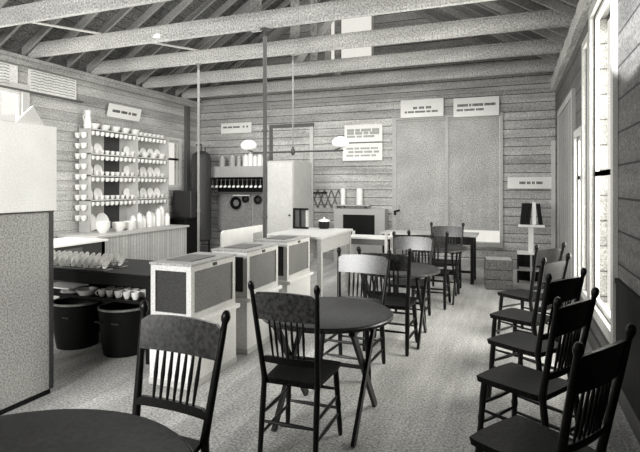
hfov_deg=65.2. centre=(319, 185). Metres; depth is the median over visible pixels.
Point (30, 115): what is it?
folded card
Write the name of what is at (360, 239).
side table
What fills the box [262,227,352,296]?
table
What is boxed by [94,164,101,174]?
plate
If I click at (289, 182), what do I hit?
tall cabinet
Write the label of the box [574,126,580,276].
window
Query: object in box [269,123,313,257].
door
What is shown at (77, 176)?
cup
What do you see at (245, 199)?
frying pan
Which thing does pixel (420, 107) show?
sign board
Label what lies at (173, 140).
window
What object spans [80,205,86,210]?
cup
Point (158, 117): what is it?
wall
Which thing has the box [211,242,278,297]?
box
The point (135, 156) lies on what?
shelf
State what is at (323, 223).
pot
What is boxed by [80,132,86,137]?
cup
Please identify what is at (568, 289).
dining chair
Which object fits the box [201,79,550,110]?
trim
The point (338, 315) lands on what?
round table
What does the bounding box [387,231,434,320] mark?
dining chair
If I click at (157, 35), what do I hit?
paper scrap
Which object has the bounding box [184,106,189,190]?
trim
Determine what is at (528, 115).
wall
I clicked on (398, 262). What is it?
dining chair
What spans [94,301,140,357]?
tub
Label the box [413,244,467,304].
round table
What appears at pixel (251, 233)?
board
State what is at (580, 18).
trim
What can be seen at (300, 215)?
wooden box
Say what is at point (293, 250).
box
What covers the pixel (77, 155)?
cup
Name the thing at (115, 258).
saucer
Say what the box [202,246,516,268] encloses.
baseboard
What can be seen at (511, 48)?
roof truss
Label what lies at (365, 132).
sign board
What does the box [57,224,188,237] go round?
countertop
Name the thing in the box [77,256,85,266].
saucer
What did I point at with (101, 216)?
plate
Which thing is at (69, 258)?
saucer
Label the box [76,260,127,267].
plate rack
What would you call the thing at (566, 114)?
door
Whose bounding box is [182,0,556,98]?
roof truss
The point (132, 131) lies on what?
bowl
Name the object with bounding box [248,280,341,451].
dining chair
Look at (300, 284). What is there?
pedestal
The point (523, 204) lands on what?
book
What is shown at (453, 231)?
dining chair
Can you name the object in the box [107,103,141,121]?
sign board
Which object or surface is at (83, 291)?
dish
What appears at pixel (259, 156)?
canister
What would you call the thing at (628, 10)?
wall
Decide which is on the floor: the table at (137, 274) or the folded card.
the table at (137, 274)
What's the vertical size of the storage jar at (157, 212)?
0.360 m
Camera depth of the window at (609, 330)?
4.61 m
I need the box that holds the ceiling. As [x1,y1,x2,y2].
[0,0,609,102]
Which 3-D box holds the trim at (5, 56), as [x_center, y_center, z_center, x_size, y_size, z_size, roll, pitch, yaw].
[-4.986,-1.925,6.599,0.099,0.149,11.949,0,0,21]
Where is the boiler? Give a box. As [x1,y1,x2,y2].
[191,144,210,251]
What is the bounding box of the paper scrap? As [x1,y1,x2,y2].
[152,33,160,37]
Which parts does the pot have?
lid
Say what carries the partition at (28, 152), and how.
on the floor
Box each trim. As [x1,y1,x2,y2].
[0,49,203,109]
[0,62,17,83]
[0,85,83,102]
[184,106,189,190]
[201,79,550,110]
[550,0,592,90]
[551,140,554,248]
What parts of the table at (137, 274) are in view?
leg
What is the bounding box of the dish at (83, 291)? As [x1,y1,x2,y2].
[75,286,98,295]
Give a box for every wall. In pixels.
[0,61,200,245]
[201,0,554,261]
[555,0,639,346]
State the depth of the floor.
3.91 m
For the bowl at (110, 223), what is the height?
0.123 m
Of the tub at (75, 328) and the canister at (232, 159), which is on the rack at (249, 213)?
the canister at (232, 159)
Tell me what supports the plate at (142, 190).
on the shelving unit at (115, 213)
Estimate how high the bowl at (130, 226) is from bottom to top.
0.123 m
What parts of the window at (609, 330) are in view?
sash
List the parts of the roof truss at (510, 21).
king post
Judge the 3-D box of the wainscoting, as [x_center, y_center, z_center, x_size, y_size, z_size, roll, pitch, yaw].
[1.190,1.079,1.022,0.029,0.759,5.960,0,0,21]
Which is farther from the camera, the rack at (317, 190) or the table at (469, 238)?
the rack at (317, 190)
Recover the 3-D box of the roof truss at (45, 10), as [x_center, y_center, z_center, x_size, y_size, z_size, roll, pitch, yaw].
[-1.347,-3.164,5.294,7.820,2.327,0.120,0,0,21]
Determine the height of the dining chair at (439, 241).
1.023 m
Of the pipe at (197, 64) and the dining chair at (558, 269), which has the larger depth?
the pipe at (197, 64)
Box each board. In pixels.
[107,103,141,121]
[220,225,262,246]
[221,122,251,133]
[343,143,381,160]
[344,124,381,141]
[401,98,443,117]
[453,96,498,116]
[507,177,550,188]
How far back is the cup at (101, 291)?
4.76 m
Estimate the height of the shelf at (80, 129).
0.020 m
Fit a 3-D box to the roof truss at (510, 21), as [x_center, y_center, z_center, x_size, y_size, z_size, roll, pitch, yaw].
[-0.451,-3.164,7.628,7.820,2.327,0.120,0,0,21]
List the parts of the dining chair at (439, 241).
post, rail, rail, seat, post, leg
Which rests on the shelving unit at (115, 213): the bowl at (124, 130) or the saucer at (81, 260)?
the bowl at (124, 130)
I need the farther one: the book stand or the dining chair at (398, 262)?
the book stand
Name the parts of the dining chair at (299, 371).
post, rail, leg, rail, seat, post, leg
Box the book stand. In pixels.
[517,224,544,283]
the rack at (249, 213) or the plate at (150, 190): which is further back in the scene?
the rack at (249, 213)
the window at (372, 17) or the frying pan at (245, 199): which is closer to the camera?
the window at (372, 17)
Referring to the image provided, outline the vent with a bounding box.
[28,69,75,99]
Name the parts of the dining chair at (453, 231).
post, seat, rail, leg, post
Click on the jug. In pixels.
(87, 119)
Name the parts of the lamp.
globe, arm, globe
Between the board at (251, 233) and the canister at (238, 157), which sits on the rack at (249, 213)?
the canister at (238, 157)
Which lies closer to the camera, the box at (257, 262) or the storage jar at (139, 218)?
the box at (257, 262)
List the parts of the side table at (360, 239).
corner post, corner post, corner post, corner post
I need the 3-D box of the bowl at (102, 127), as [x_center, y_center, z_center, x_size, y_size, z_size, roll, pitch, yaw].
[-3.907,-1.049,9.077,0.196,0.098,0.196,0,0,21]
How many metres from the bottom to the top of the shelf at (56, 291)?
0.025 m
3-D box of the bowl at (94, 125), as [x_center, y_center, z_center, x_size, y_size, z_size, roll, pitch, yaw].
[-3.998,-1.049,8.840,0.196,0.098,0.196,0,0,21]
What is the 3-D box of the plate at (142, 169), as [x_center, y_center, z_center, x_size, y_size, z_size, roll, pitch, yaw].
[-3.580,-0.294,10.126,0.042,0.200,0.198,0,0,21]
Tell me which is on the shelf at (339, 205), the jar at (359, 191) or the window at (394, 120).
the jar at (359, 191)
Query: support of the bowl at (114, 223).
on the bowl at (120, 227)
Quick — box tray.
[54,281,88,289]
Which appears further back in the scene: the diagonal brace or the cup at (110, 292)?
the diagonal brace
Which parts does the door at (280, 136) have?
casing, casing, casing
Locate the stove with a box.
[170,190,196,253]
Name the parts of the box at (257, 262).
lid panel, lid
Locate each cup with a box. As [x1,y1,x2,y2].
[75,143,80,148]
[75,153,80,158]
[75,174,80,179]
[75,215,80,220]
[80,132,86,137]
[80,143,86,147]
[80,153,86,158]
[80,174,86,178]
[80,195,86,199]
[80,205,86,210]
[95,288,106,296]
[106,289,114,296]
[114,290,122,297]
[123,290,131,298]
[131,291,140,299]
[139,289,145,297]
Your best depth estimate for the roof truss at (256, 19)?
6.46 m
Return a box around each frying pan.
[230,197,240,208]
[242,191,248,202]
[254,195,261,203]
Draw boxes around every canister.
[219,156,224,165]
[229,155,235,165]
[237,156,240,165]
[243,154,247,165]
[248,152,252,165]
[252,155,256,165]
[257,154,261,165]
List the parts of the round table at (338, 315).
leg, leg, leg, leg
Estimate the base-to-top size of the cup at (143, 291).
0.070 m
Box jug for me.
[83,110,91,127]
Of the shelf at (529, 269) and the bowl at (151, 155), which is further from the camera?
the bowl at (151, 155)
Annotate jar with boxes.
[130,215,135,228]
[136,212,142,227]
[142,215,145,227]
[146,211,151,226]
[151,212,155,226]
[155,208,160,225]
[159,206,163,225]
[164,213,169,224]
[340,188,345,204]
[356,188,362,204]
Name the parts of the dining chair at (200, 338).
post, rail, rail, seat, post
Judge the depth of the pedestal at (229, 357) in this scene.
4.08 m
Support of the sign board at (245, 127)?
attached to the wall at (528, 115)
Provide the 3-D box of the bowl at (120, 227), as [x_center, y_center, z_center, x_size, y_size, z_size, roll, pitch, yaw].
[-3.571,0.738,8.890,0.246,0.123,0.246,0,0,21]
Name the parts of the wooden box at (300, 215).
panel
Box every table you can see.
[0,409,193,451]
[54,237,107,255]
[54,259,154,364]
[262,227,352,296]
[262,297,393,447]
[345,231,392,287]
[364,262,439,349]
[380,230,478,284]
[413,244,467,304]
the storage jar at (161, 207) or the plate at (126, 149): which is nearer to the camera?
the plate at (126, 149)
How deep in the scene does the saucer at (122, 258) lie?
4.95 m
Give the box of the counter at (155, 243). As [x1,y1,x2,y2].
[57,224,188,260]
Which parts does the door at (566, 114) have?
casing, casing, casing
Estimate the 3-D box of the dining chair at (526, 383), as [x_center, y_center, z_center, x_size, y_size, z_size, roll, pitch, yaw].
[1.259,1.090,2.942,0.460,1.023,0.548,0,0,-37]
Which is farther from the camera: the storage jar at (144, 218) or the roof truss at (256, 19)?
the storage jar at (144, 218)
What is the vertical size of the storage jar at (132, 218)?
0.260 m
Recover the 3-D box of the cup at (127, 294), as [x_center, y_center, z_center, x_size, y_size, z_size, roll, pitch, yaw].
[-1.805,1.019,4.682,0.085,0.070,0.084,0,0,31]
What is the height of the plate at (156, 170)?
0.200 m
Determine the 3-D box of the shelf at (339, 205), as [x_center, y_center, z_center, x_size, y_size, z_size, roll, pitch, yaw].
[0.685,0.439,10.714,0.800,0.078,0.200,0,0,21]
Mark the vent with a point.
(41, 82)
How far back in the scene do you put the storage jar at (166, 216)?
10.18 m
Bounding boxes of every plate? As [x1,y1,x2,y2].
[91,214,96,230]
[94,143,101,153]
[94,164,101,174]
[94,188,101,198]
[96,213,108,220]
[123,146,129,154]
[123,166,129,175]
[123,188,129,197]
[140,167,146,175]
[140,188,146,197]
[147,167,153,176]
[147,188,153,196]
[154,167,160,173]
[154,188,160,193]
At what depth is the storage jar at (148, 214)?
9.67 m
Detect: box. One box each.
[149,252,236,318]
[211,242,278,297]
[255,234,310,280]
[293,208,308,228]
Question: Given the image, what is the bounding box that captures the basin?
[60,286,82,293]
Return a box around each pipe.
[196,63,201,251]
[260,27,269,237]
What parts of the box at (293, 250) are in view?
lid panel, lid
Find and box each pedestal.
[149,303,239,390]
[235,285,281,354]
[278,271,312,294]
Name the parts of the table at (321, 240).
leg, leg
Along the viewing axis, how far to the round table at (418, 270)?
5.08 m
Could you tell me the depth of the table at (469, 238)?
8.38 m
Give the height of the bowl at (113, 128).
0.098 m
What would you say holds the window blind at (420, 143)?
attached to the window at (394, 120)
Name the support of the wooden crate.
on the floor
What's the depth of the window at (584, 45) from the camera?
5.50 m
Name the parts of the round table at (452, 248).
leg, leg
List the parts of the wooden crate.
lid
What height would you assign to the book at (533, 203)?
0.367 m
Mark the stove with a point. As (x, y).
(184, 202)
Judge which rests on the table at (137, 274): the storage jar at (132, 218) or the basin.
the basin
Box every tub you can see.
[54,297,102,349]
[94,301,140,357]
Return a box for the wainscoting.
[615,278,639,420]
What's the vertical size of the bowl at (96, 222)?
0.123 m
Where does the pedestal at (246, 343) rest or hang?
on the floor
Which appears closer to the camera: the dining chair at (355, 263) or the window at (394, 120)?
the dining chair at (355, 263)
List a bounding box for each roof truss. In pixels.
[0,0,169,27]
[27,0,493,57]
[90,0,572,74]
[142,0,563,87]
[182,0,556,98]
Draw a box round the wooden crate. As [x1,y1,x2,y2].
[484,256,512,289]
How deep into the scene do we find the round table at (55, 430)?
1.74 m
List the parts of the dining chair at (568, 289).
leg, leg, seat, post, rail, rail, post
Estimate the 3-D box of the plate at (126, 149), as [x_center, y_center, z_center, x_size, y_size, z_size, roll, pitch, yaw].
[-3.741,-0.674,9.705,0.042,0.200,0.198,0,0,21]
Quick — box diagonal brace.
[33,22,198,50]
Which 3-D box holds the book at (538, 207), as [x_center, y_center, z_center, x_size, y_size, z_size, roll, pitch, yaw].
[3.636,0.463,8.291,0.101,0.354,0.194,0,0,21]
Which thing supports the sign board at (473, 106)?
attached to the wall at (528, 115)
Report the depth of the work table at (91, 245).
6.80 m
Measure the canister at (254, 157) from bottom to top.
0.265 m
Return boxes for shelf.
[54,280,145,304]
[79,128,168,139]
[81,197,167,200]
[90,153,168,159]
[90,175,168,177]
[214,192,262,193]
[333,204,370,207]
[517,250,534,254]
[517,267,538,271]
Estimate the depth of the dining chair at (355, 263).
4.55 m
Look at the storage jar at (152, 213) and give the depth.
9.83 m
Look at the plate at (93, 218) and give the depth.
8.89 m
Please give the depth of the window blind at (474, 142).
9.89 m
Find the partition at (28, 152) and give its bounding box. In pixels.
[0,120,56,414]
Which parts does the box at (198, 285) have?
lid panel, lid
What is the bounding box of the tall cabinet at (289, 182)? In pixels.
[267,160,311,262]
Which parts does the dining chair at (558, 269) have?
leg, leg, seat, post, rail, rail, post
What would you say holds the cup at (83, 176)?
hanging from the shelving unit at (115, 213)
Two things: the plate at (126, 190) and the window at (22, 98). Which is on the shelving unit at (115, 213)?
the plate at (126, 190)
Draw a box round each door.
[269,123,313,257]
[557,88,575,302]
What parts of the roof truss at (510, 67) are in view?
king post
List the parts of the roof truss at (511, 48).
king post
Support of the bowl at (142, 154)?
on the shelving unit at (115, 213)
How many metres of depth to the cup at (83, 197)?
8.54 m
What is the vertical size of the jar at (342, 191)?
0.352 m
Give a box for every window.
[0,79,29,119]
[165,137,181,189]
[325,16,373,59]
[392,112,502,247]
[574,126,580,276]
[581,32,587,299]
[588,0,617,343]
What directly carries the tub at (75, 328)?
on the floor
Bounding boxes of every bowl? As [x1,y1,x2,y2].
[92,123,99,128]
[95,221,110,223]
[95,223,110,225]
[95,225,110,232]
[99,125,109,129]
[110,126,120,131]
[112,222,125,224]
[112,224,125,230]
[120,128,129,132]
[125,223,136,229]
[130,129,139,133]
[140,152,148,156]
[148,153,157,157]
[157,154,165,158]
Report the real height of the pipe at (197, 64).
3.599 m
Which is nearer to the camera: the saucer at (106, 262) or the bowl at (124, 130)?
the saucer at (106, 262)
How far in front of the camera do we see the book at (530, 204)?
8.26 m
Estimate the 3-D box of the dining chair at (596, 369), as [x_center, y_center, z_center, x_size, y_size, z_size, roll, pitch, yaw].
[0.990,1.090,2.190,0.460,1.023,0.548,0,0,-35]
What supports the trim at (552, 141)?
attached to the wall at (528, 115)
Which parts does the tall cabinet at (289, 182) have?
door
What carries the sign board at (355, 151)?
attached to the wall at (528, 115)
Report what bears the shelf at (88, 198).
attached to the shelving unit at (115, 213)
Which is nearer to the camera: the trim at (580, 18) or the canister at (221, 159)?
the trim at (580, 18)
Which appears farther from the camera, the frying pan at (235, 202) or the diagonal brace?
the frying pan at (235, 202)
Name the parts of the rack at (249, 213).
utensil rail, panel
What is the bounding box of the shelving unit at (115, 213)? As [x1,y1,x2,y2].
[79,125,168,231]
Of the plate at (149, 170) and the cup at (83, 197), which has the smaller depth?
the cup at (83, 197)
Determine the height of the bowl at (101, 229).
0.123 m
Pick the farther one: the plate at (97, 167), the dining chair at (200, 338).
the plate at (97, 167)
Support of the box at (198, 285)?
on the pedestal at (229, 357)
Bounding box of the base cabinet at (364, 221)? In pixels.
[334,208,387,260]
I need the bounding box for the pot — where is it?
[318,217,329,228]
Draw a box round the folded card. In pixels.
[15,106,43,124]
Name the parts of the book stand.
leg, post, leg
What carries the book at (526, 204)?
on the book stand
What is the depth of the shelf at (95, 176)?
9.57 m
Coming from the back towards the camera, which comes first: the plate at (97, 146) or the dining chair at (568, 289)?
the plate at (97, 146)
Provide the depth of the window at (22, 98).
7.69 m
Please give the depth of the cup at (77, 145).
8.59 m
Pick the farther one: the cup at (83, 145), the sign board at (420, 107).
the sign board at (420, 107)
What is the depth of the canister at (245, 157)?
11.40 m
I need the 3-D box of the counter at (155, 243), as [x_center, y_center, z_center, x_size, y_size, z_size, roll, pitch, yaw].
[-3.521,1.200,9.273,0.860,0.799,2.450,0,0,21]
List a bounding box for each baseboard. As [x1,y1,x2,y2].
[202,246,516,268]
[582,327,639,444]
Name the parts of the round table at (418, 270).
leg, leg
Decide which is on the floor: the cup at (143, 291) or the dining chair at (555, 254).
the dining chair at (555, 254)
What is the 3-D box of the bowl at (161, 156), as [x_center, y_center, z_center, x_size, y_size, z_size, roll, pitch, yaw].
[-3.351,-0.621,10.525,0.204,0.102,0.204,0,0,21]
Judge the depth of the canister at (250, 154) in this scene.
11.37 m
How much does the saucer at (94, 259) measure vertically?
0.119 m
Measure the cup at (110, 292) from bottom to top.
0.070 m
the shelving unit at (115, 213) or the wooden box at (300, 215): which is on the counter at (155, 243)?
the shelving unit at (115, 213)
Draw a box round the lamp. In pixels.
[241,54,348,154]
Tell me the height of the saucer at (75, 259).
0.119 m
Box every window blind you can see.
[397,118,444,230]
[449,116,499,230]
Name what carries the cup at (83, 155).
hanging from the shelving unit at (115, 213)
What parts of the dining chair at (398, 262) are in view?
post, rail, rail, seat, post, leg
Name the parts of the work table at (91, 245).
drawer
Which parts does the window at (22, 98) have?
sash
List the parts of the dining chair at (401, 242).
post, seat, rail, leg, post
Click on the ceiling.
(18, 39)
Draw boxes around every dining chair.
[132,300,230,451]
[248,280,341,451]
[320,247,391,379]
[356,246,417,356]
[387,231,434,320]
[407,230,450,309]
[430,222,464,293]
[469,323,636,451]
[476,287,599,437]
[487,267,586,398]
[489,253,570,367]
[497,242,565,333]
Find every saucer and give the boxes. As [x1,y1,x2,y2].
[54,254,61,264]
[59,254,67,265]
[65,254,73,265]
[71,255,78,266]
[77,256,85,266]
[83,256,91,267]
[89,256,97,267]
[96,256,103,267]
[102,257,110,268]
[111,254,118,264]
[118,254,125,265]
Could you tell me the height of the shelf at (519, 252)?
0.030 m
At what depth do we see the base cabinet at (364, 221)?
10.41 m
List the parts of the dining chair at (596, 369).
seat, post, rail, rail, post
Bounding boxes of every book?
[520,203,524,223]
[523,203,528,224]
[527,203,531,224]
[532,202,535,224]
[536,203,542,224]
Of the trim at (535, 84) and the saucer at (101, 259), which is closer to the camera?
the saucer at (101, 259)
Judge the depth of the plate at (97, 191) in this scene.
9.03 m
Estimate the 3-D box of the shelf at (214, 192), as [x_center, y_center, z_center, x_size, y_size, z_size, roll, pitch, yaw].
[-1.776,0.160,11.643,1.500,0.040,0.170,0,0,21]
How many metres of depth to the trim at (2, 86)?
8.02 m
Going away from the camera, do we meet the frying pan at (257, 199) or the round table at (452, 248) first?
the round table at (452, 248)
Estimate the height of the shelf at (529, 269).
0.030 m
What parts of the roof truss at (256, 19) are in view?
king post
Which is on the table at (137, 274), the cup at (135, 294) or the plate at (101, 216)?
the cup at (135, 294)
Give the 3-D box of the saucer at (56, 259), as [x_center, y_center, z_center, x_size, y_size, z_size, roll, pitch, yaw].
[-2.611,0.731,4.970,0.056,0.114,0.121,0,0,4]
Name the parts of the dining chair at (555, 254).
leg, seat, leg, post, rail, post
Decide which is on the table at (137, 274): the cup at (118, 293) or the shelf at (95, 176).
the cup at (118, 293)
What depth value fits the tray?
4.87 m
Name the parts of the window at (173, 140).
sash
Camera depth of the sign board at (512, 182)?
9.51 m
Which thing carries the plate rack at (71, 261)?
on the table at (137, 274)
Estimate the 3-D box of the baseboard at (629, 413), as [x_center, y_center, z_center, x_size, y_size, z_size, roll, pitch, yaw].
[2.265,1.530,3.817,0.024,0.140,11.950,0,0,21]
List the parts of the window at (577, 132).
sash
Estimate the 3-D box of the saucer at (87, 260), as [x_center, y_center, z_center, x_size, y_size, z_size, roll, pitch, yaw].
[-2.248,0.730,4.829,0.052,0.117,0.121,0,0,9]
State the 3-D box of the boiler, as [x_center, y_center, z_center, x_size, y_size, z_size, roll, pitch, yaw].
[-2.684,0.320,11.313,0.440,2.560,0.440,0,0,21]
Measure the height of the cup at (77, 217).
0.091 m
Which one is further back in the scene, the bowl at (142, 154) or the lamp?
the bowl at (142, 154)
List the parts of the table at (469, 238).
leg, leg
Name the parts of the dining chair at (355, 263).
leg, post, rail, rail, leg, post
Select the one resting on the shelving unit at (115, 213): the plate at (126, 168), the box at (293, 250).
the plate at (126, 168)
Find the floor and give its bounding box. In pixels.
[0,258,639,451]
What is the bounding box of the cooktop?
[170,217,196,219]
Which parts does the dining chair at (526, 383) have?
leg, leg, seat, post, rail, rail, post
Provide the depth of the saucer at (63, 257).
4.95 m
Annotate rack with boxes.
[54,261,112,270]
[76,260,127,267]
[211,166,262,229]
[313,190,344,207]
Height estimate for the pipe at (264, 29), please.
3.599 m
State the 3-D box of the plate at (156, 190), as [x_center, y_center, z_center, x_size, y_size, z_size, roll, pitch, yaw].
[-3.426,0.136,10.527,0.042,0.200,0.198,0,0,21]

